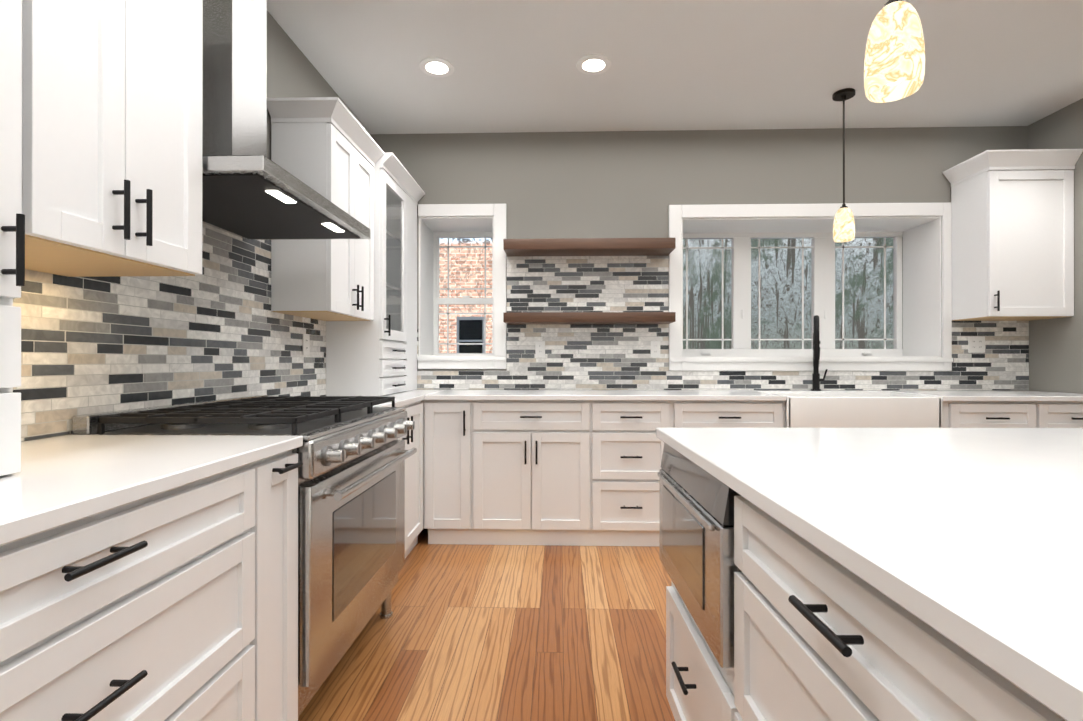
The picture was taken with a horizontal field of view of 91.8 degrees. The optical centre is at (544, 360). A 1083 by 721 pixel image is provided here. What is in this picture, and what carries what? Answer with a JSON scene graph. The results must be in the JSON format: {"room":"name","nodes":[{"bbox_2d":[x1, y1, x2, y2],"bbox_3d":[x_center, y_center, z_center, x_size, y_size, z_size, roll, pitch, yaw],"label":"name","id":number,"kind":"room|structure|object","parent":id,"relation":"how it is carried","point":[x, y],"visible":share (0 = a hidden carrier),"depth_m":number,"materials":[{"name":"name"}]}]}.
{"room":"kitchen","nodes":[
{"label":"kitchen","id":0,"kind":"room"},
{"bbox_2d":[21,11,370,441],"bbox_3d":[-1.446,-0.266,0.435,0.150,2.782,6.800,0,0,2],"label":"wall","id":1,"kind":"structure","parent":0,"point":[292,72],"depth_m":2.65,"materials":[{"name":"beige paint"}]},
{"bbox_2d":[21,0,202,276],"bbox_3d":[-1.113,-0.726,1.251,0.443,0.985,0.533,0,0,2],"label":"upper cabinet","id":2,"kind":"object","parent":1,"relation":"attached to","point":[111,132],"visible":0.96,"depth_m":1.17,"materials":[{"name":"white paint"}]},
{"bbox_2d":[13,223,325,440],"bbox_3d":[-1.332,-0.184,1.567,0.008,0.779,4.470,0,0,2],"label":"backsplash","id":3,"kind":"structure","parent":1,"relation":"attached to","point":[217,328],"depth_m":1.81,"materials":[{"name":"tile"}]},
{"bbox_2d":[303,334,309,354],"bbox_3d":[-1.286,-0.086,2.831,0.008,0.115,0.070,0,0,2],"label":"outlet","id":4,"kind":"object","parent":3,"relation":"attached to","point":[306,344],"visible":1,"depth_m":2.83,"materials":[{"name":"plastic"}]},
{"bbox_2d":[202,0,370,239],"bbox_3d":[-1.042,-1.086,1.878,0.548,1.131,0.825,0,0,2],"label":"range hood","id":5,"kind":"object","parent":1,"relation":"attached to","point":[251,190],"visible":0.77,"depth_m":1.79,"materials":[{"name":"brushed stainless steel"},{"name":"dark stainless steel"},{"name":"light lens"}]},
{"bbox_2d":[267,97,383,320],"bbox_3d":[-1.119,-0.724,2.750,0.345,0.985,0.641,0,0,2],"label":"upper cabinet","id":6,"kind":"object","parent":1,"relation":"attached to","point":[330,149],"visible":0.94,"depth_m":2.49,"materials":[{"name":"white paint"}]},
{"bbox_2d":[298,528,674,720],"bbox_3d":[0.966,1.165,0.412,5.273,0.080,6.900,0,0,2],"label":"floor","id":7,"kind":"structure","parent":0,"point":[465,632],"depth_m":2.10,"materials":[{"name":"brown wood"}]},
{"bbox_2d":[0,454,279,720],"bbox_3d":[-1.020,0.681,0.843,0.653,0.888,0.943,0,0,2],"label":"base cabinet","id":8,"kind":"object","parent":7,"relation":"on","point":[179,603],"depth_m":0.94,"materials":[{"name":"white paint"}]},
{"bbox_2d":[0,435,302,545],"bbox_3d":[-1.026,0.220,0.454,0.664,0.030,2.004,0,0,2],"label":"countertop","id":9,"kind":"structure","parent":8,"relation":"on","point":[57,481],"depth_m":1.00,"materials":[{"name":"white stone"}]},
{"bbox_2d":[0,0,24,475],"bbox_3d":[-1.120,-0.508,0.729,0.459,1.424,0.455,0,0,2],"label":"cabinet","id":10,"kind":"object","parent":9,"relation":"on","point":[12,249],"visible":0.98,"depth_m":0.93,"materials":[{"name":"white paint"}]},
{"bbox_2d":[72,395,416,716],"bbox_3d":[-0.942,0.641,1.912,0.744,0.972,0.909,0,0,2],"label":"range","id":11,"kind":"object","parent":7,"relation":"on","point":[353,454],"visible":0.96,"depth_m":1.65,"materials":[{"name":"silver metal"}]},
{"bbox_2d":[280,450,302,720],"bbox_3d":[-1.005,0.682,1.353,0.653,0.888,0.202,0,0,2],"label":"base cabinet","id":12,"kind":"object","parent":7,"relation":"on","point":[289,464],"depth_m":1.39,"materials":[{"name":"white paint"}]},
{"bbox_2d":[398,404,411,557],"bbox_3d":[-1.025,0.684,2.628,0.539,0.888,0.506,0,0,2],"label":"base cabinet","id":13,"kind":"object","parent":7,"relation":"on","point":[407,438],"depth_m":2.92,"materials":[{"name":"white paint"}]},
{"bbox_2d":[412,400,424,548],"bbox_3d":[-1.014,0.685,2.991,0.539,0.888,0.473,0,0,2],"label":"base cabinet","id":14,"kind":"object","parent":7,"relation":"on","point":[417,407],"depth_m":3.11,"materials":[{"name":"white paint"}]},
{"bbox_2d":[353,394,427,406],"bbox_3d":[-1.014,0.224,2.774,0.553,0.030,0.799,0,0,2],"label":"countertop","id":15,"kind":"structure","parent":14,"relation":"on","point":[400,400],"depth_m":2.97,"materials":[{"name":"white stone"}]},
{"bbox_2d":[393,390,1082,400],"bbox_3d":[1.059,0.225,3.432,4.658,0.030,0.638,0,0,2],"label":"countertop","id":16,"kind":"structure","parent":14,"relation":"on","point":[633,395],"depth_m":3.24,"materials":[{"name":"white stone"}]},
{"bbox_2d":[326,152,424,395],"bbox_3d":[-1.074,-0.503,3.442,0.393,1.424,0.741,0,0,2],"label":"cabinet","id":17,"kind":"object","parent":16,"relation":"on","point":[377,356],"visible":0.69,"depth_m":3.17,"materials":[{"name":"white paint"}]},
{"bbox_2d":[811,315,827,390],"bbox_3d":[1.867,-0.049,3.576,0.144,0.517,0.191,0,0,2],"label":"pull-down faucet","id":18,"kind":"object","parent":16,"relation":"on","point":[816,379],"visible":1,"depth_m":3.61,"materials":[{"name":"metal"}]},
{"bbox_2d":[764,392,941,427],"bbox_3d":[1.895,0.344,3.335,0.903,0.258,0.470,0,0,2],"label":"sink","id":19,"kind":"object","parent":16,"relation":"in","point":[850,410],"visible":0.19,"depth_m":3.10,"materials":[{"name":"white ceramic"}]},
{"bbox_2d":[424,400,483,544],"bbox_3d":[-0.549,0.686,3.496,0.361,0.888,0.602,0,0,2],"label":"base cabinet","id":20,"kind":"object","parent":7,"relation":"on","point":[453,429],"depth_m":3.20,"materials":[{"name":"white paint"}]},
{"bbox_2d":[484,400,591,545],"bbox_3d":[-0.108,0.686,3.483,0.793,0.888,0.602,0,0,2],"label":"base cabinet","id":21,"kind":"object","parent":7,"relation":"on","point":[547,472],"depth_m":3.19,"materials":[{"name":"white paint"}]},
{"bbox_2d":[592,400,687,545],"bbox_3d":[0.534,0.685,3.464,0.625,0.888,0.602,0,0,2],"label":"base cabinet","id":22,"kind":"object","parent":7,"relation":"on","point":[627,452],"depth_m":3.17,"materials":[{"name":"white paint"}]},
{"bbox_2d":[666,582,737,720],"bbox_3d":[0.624,0.866,1.279,0.532,0.520,0.655,0,0,2],"label":"base cabinet","id":23,"kind":"object","parent":7,"relation":"on","point":[698,688],"depth_m":1.33,"materials":[{"name":"white paint"}]},
{"bbox_2d":[688,401,783,427],"bbox_3d":[1.141,0.685,3.447,0.737,0.888,0.602,0,0,2],"label":"base cabinet","id":24,"kind":"object","parent":7,"relation":"on","point":[701,414],"depth_m":3.15,"materials":[{"name":"white paint"}]},
{"bbox_2d":[726,496,1065,720],"bbox_3d":[1.121,0.681,0.636,1.536,0.888,0.785,0,0,2],"label":"base cabinet","id":25,"kind":"object","parent":7,"relation":"on","point":[819,635],"depth_m":0.66,"materials":[{"name":"white paint"}]},
{"bbox_2d":[657,443,741,667],"bbox_3d":[0.604,0.425,1.302,0.553,0.356,0.569,0,0,2],"label":"microwave","id":26,"kind":"object","parent":25,"relation":"in","point":[696,530],"visible":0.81,"depth_m":1.16,"materials":[{"name":"silver glass"}]},
{"bbox_2d":[656,428,1082,720],"bbox_3d":[1.108,0.220,0.309,1.605,0.030,2.657,0,0,2],"label":"countertop","id":27,"kind":"structure","parent":25,"relation":"on","point":[969,540],"depth_m":0.69,"materials":[{"name":"white stone"}]},
{"bbox_2d":[942,401,1055,427],"bbox_3d":[2.634,0.685,3.403,0.696,0.888,0.602,0,0,2],"label":"base cabinet","id":28,"kind":"object","parent":7,"relation":"on","point":[955,414],"depth_m":3.11,"materials":[{"name":"white paint"}]},
{"bbox_2d":[1056,401,1082,427],"bbox_3d":[3.118,0.685,3.389,0.538,0.888,0.602,0,0,2],"label":"base cabinet","id":29,"kind":"object","parent":7,"relation":"on","point":[1069,414],"depth_m":3.09,"materials":[{"name":"white paint"}]},
{"bbox_2d":[267,0,1082,133],"bbox_3d":[0.966,-1.697,0.417,5.273,0.080,6.900,0,0,2],"label":"ceiling","id":30,"kind":"structure","parent":0,"point":[727,64],"depth_m":2.91,"materials":[{"name":"paint"}]},
{"bbox_2d":[419,57,453,76],"bbox_3d":[-0.607,-1.648,2.954,0.194,0.008,0.194,0,0,2],"label":"recessed light","id":31,"kind":"object","parent":30,"relation":"in","point":[437,66],"visible":1,"depth_m":2.95,"materials":[{"name":"white paint"}]},
{"bbox_2d":[576,54,610,74],"bbox_3d":[0.273,-1.648,2.928,0.194,0.008,0.194,0,0,2],"label":"recessed light","id":32,"kind":"object","parent":30,"relation":"in","point":[594,62],"visible":1,"depth_m":2.92,"materials":[{"name":"white paint"}]},
{"bbox_2d":[832,88,854,241],"bbox_3d":[1.847,-1.195,3.242,0.124,0.910,0.124,0,0,2],"label":"light","id":33,"kind":"object","parent":30,"relation":"hanging from","point":[844,226],"visible":1,"depth_m":3.21,"materials":[{"name":"beige glass"}]},
{"bbox_2d":[864,0,924,102],"bbox_3d":[0.818,-1.141,1.231,0.124,1.025,0.124,0,0,2],"label":"pendant light","id":34,"kind":"object","parent":30,"relation":"hanging from","point":[894,64],"visible":1,"depth_m":1.19,"materials":[{"name":"beige glass"}]},
{"bbox_2d":[371,126,1027,390],"bbox_3d":[1.071,-0.260,3.993,5.273,2.782,0.460,0,0,2],"label":"wall","id":35,"kind":"structure","parent":0,"point":[614,184],"depth_m":3.77,"materials":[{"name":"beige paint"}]},
{"bbox_2d":[417,204,505,368],"bbox_3d":[-0.591,-0.535,4.020,0.641,1.192,0.485,0,0,2],"label":"double-hung window","id":36,"kind":"structure","parent":35,"relation":"in","point":[438,221],"depth_m":3.85,"materials":[{"name":"white paint"}]},
{"bbox_2d":[503,312,675,324],"bbox_3d":[0.302,-0.292,3.655,1.158,0.065,0.238,0,0,2],"label":"shelf","id":37,"kind":"object","parent":35,"relation":"attached to","point":[589,318],"visible":1,"depth_m":3.54,"materials":[{"name":"brown wood"}]},
{"bbox_2d":[503,238,675,255],"bbox_3d":[0.302,-0.788,3.655,1.158,0.073,0.238,0,0,2],"label":"shelf","id":38,"kind":"object","parent":35,"relation":"attached to","point":[590,247],"visible":1,"depth_m":3.55,"materials":[{"name":"brown wood"}]},
{"bbox_2d":[417,256,1028,389],"bbox_3d":[1.063,-0.271,3.758,4.669,0.961,0.009,0,0,2],"label":"backsplash","id":39,"kind":"structure","parent":35,"relation":"attached to","point":[577,356],"depth_m":3.77,"materials":[{"name":"tile"}]},
{"bbox_2d":[535,341,544,356],"bbox_3d":[-0.033,-0.083,3.780,0.070,0.115,0.008,0,0,2],"label":"electrical outlet","id":40,"kind":"object","parent":39,"relation":"attached to","point":[539,348],"visible":1,"depth_m":3.78,"materials":[{"name":"plastic"}]},
{"bbox_2d":[651,341,659,356],"bbox_3d":[0.792,-0.083,3.756,0.070,0.115,0.008,0,0,2],"label":"electrical outlet","id":41,"kind":"object","parent":39,"relation":"attached to","point":[655,348],"visible":1,"depth_m":3.75,"materials":[{"name":"plastic"}]},
{"bbox_2d":[968,336,984,352],"bbox_3d":[3.036,-0.112,3.691,0.115,0.115,0.008,0,0,2],"label":"electrical outlet","id":42,"kind":"object","parent":39,"relation":"attached to","point":[976,344],"visible":1,"depth_m":3.69,"materials":[{"name":"plastic"}]},
{"bbox_2d":[669,202,952,370],"bbox_3d":[1.881,-0.519,3.948,1.974,1.185,0.485,0,0,2],"label":"casement window","id":43,"kind":"structure","parent":35,"relation":"in","point":[927,322],"depth_m":3.88,"materials":[{"name":"white paint"}]},
{"bbox_2d":[943,149,1082,320],"bbox_3d":[3.095,-0.805,3.500,0.591,1.050,0.387,0,0,2],"label":"upper cabinet","id":44,"kind":"object","parent":35,"relation":"attached to","point":[1012,235],"visible":1,"depth_m":3.38,"materials":[{"name":"white paint"}]},
{"bbox_2d":[1028,98,1082,393],"bbox_3d":[3.375,-0.266,0.295,0.150,2.782,6.800,0,0,2],"label":"wall","id":45,"kind":"structure","parent":0,"point":[1055,354],"depth_m":3.43,"materials":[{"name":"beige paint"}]},
{"label":"outside","id":46,"kind":"structure","parent":0,"visible":0},
{"bbox_2d":[439,238,491,352],"bbox_3d":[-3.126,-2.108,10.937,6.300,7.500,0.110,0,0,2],"label":"window panes","id":47,"kind":"structure","parent":46,"point":[460,333],"depth_m":10.95,"materials":[{"name":"clear glass"}]},
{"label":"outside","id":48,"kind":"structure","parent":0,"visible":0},
{"bbox_2d":[683,238,892,348],"bbox_3d":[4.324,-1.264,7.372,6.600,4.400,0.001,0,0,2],"label":"window panes","id":49,"kind":"structure","parent":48,"point":[858,298],"depth_m":7.40,"materials":[{"name":"clear glass"}]}
]}

